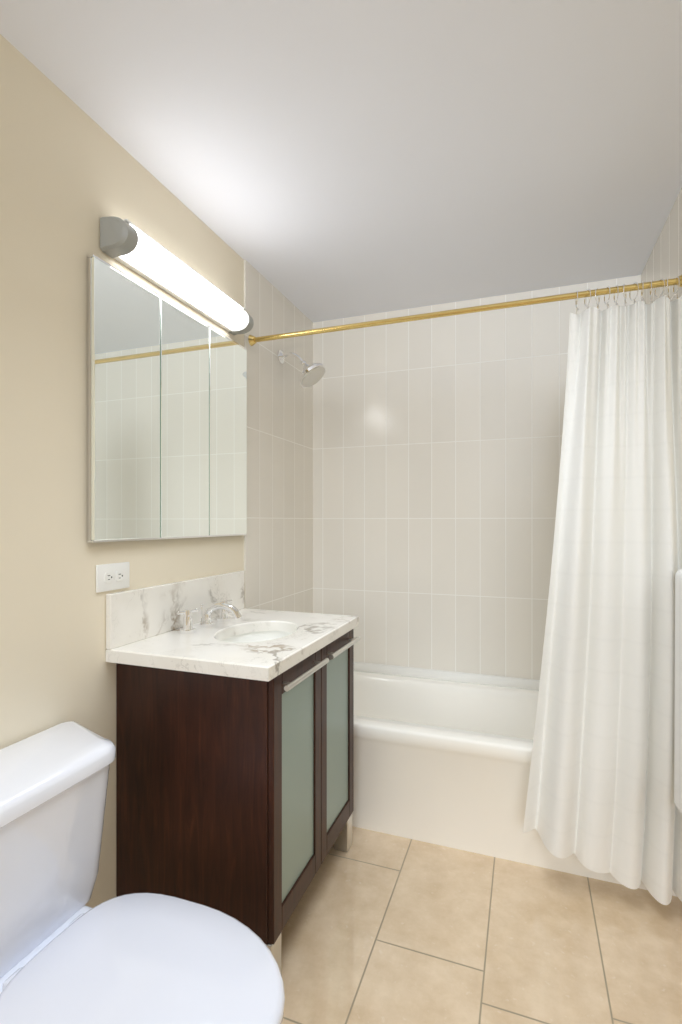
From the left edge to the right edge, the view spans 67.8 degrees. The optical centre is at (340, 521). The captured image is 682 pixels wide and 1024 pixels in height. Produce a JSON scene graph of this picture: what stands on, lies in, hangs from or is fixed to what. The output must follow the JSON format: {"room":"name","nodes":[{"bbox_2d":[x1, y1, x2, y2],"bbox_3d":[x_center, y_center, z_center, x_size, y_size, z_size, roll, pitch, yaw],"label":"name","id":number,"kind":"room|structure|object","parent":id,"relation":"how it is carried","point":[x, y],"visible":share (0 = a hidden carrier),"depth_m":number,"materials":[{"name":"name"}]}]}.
{"room":"bathroom","nodes":[
{"label":"bathroom","id":0,"kind":"room"},
{"bbox_2d":[0,34,243,907],"bbox_3d":[-1.013,0.060,1.007,0.120,2.560,2.940,0,0,20],"label":"wall","id":1,"kind":"structure","parent":0,"point":[72,173],"depth_m":1.43,"materials":[{"name":"beige paint"}]},
{"bbox_2d":[96,562,129,592],"bbox_3d":[-0.723,0.176,1.613,0.009,0.085,0.137,0,0,20],"label":"electrical outlet plate","id":2,"kind":"object","parent":1,"relation":"attached to","point":[113,576],"visible":1,"depth_m":1.61,"materials":[{"name":"white plastic"}]},
{"bbox_2d":[87,254,246,542],"bbox_3d":[-0.598,-0.366,1.932,0.026,0.860,0.886,0,0,20],"label":"medicine cabinet mirror","id":3,"kind":"object","parent":1,"relation":"attached to","point":[167,419],"visible":1,"depth_m":1.78,"materials":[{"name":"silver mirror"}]},
{"bbox_2d":[100,216,253,334],"bbox_3d":[-0.564,-0.888,1.908,0.106,0.109,0.770,0,0,20],"label":"sconce","id":4,"kind":"object","parent":1,"relation":"attached to","point":[131,246],"visible":1,"depth_m":1.77,"materials":[{"name":"white plastic"}]},
{"bbox_2d":[244,260,312,612],"bbox_3d":[-0.349,0.060,2.819,0.128,2.560,0.920,0,0,20],"label":"tiled wall","id":5,"kind":"structure","parent":0,"point":[278,556],"depth_m":2.67,"materials":[{"name":"tile"}]},
{"bbox_2d":[278,350,325,387],"bbox_3d":[-0.203,-0.805,2.660,0.254,0.207,0.160,0,0,20],"label":"shower head","id":6,"kind":"object","parent":5,"relation":"attached to","point":[312,374],"visible":1,"depth_m":2.64},
{"bbox_2d":[0,0,681,322],"bbox_3d":[0.037,-1.280,1.114,2.020,0.120,3.860,0,0,20],"label":"ceiling","id":7,"kind":"structure","parent":0,"point":[313,161],"depth_m":1.57,"materials":[{"name":"paint"}]},
{"bbox_2d":[313,275,640,679],"bbox_3d":[0.677,0.060,2.872,1.764,2.560,0.120,0,0,20],"label":"tiled wall","id":8,"kind":"structure","parent":0,"point":[437,443],"depth_m":2.84,"materials":[{"name":"tile"}]},
{"bbox_2d":[281,826,681,1023],"bbox_3d":[0.037,1.400,1.114,2.020,0.120,3.860,0,0,20],"label":"floor","id":9,"kind":"structure","parent":0,"point":[381,928],"depth_m":1.61,"materials":[{"name":"tile"}]},
{"bbox_2d":[0,721,284,1023],"bbox_3d":[-0.496,0.950,1.032,0.814,0.781,0.592,0,0,20],"label":"toilet","id":10,"kind":"object","parent":9,"relation":"on","point":[67,956],"visible":1,"depth_m":1.05,"materials":[{"name":"white ceramic"}]},
{"bbox_2d":[106,571,360,971],"bbox_3d":[-0.316,0.784,1.860,0.604,1.112,0.800,0,0,20],"label":"bathroom vanity","id":11,"kind":"object","parent":9,"relation":"on","point":[234,758],"visible":1,"depth_m":1.57,"materials":[{"name":"brown wood"}]},
{"bbox_2d":[176,599,242,634],"bbox_3d":[-0.453,0.353,1.910,0.181,0.095,0.314,0,0,20],"label":"faucet","id":12,"kind":"object","parent":11,"relation":"on","point":[223,624],"depth_m":1.90,"materials":[{"name":"silver metal"}]},
{"bbox_2d":[352,662,676,896],"bbox_3d":[0.525,1.089,2.453,1.764,0.502,0.770,0,0,20],"label":"bathtub","id":13,"kind":"object","parent":9,"relation":"on","point":[442,758],"depth_m":2.15,"materials":[{"name":"white ceramic"}]},
{"bbox_2d":[641,188,681,303],"bbox_3d":[1.429,0.060,2.172,0.128,2.560,0.920,0,0,20],"label":"tiled wall","id":14,"kind":"structure","parent":0,"point":[664,261],"depth_m":2.03,"materials":[{"name":"tile"}]},
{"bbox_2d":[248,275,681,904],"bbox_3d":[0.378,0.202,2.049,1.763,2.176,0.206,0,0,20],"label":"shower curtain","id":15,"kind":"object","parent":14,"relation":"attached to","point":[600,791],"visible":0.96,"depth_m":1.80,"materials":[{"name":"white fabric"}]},
{"bbox_3d":[0.773,0.060,0.357,0.120,2.560,2.940,0,0,20],"label":"wall","id":16,"kind":"structure","parent":0,"visible":0},
{"bbox_2d":[674,569,681,812],"bbox_3d":[1.044,0.537,1.408,0.087,0.765,0.584,0,0,20],"label":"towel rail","id":17,"kind":"object","parent":16,"relation":"attached to","point":[678,707],"visible":1,"depth_m":1.62,"materials":[{"name":"white metal"}]}
]}

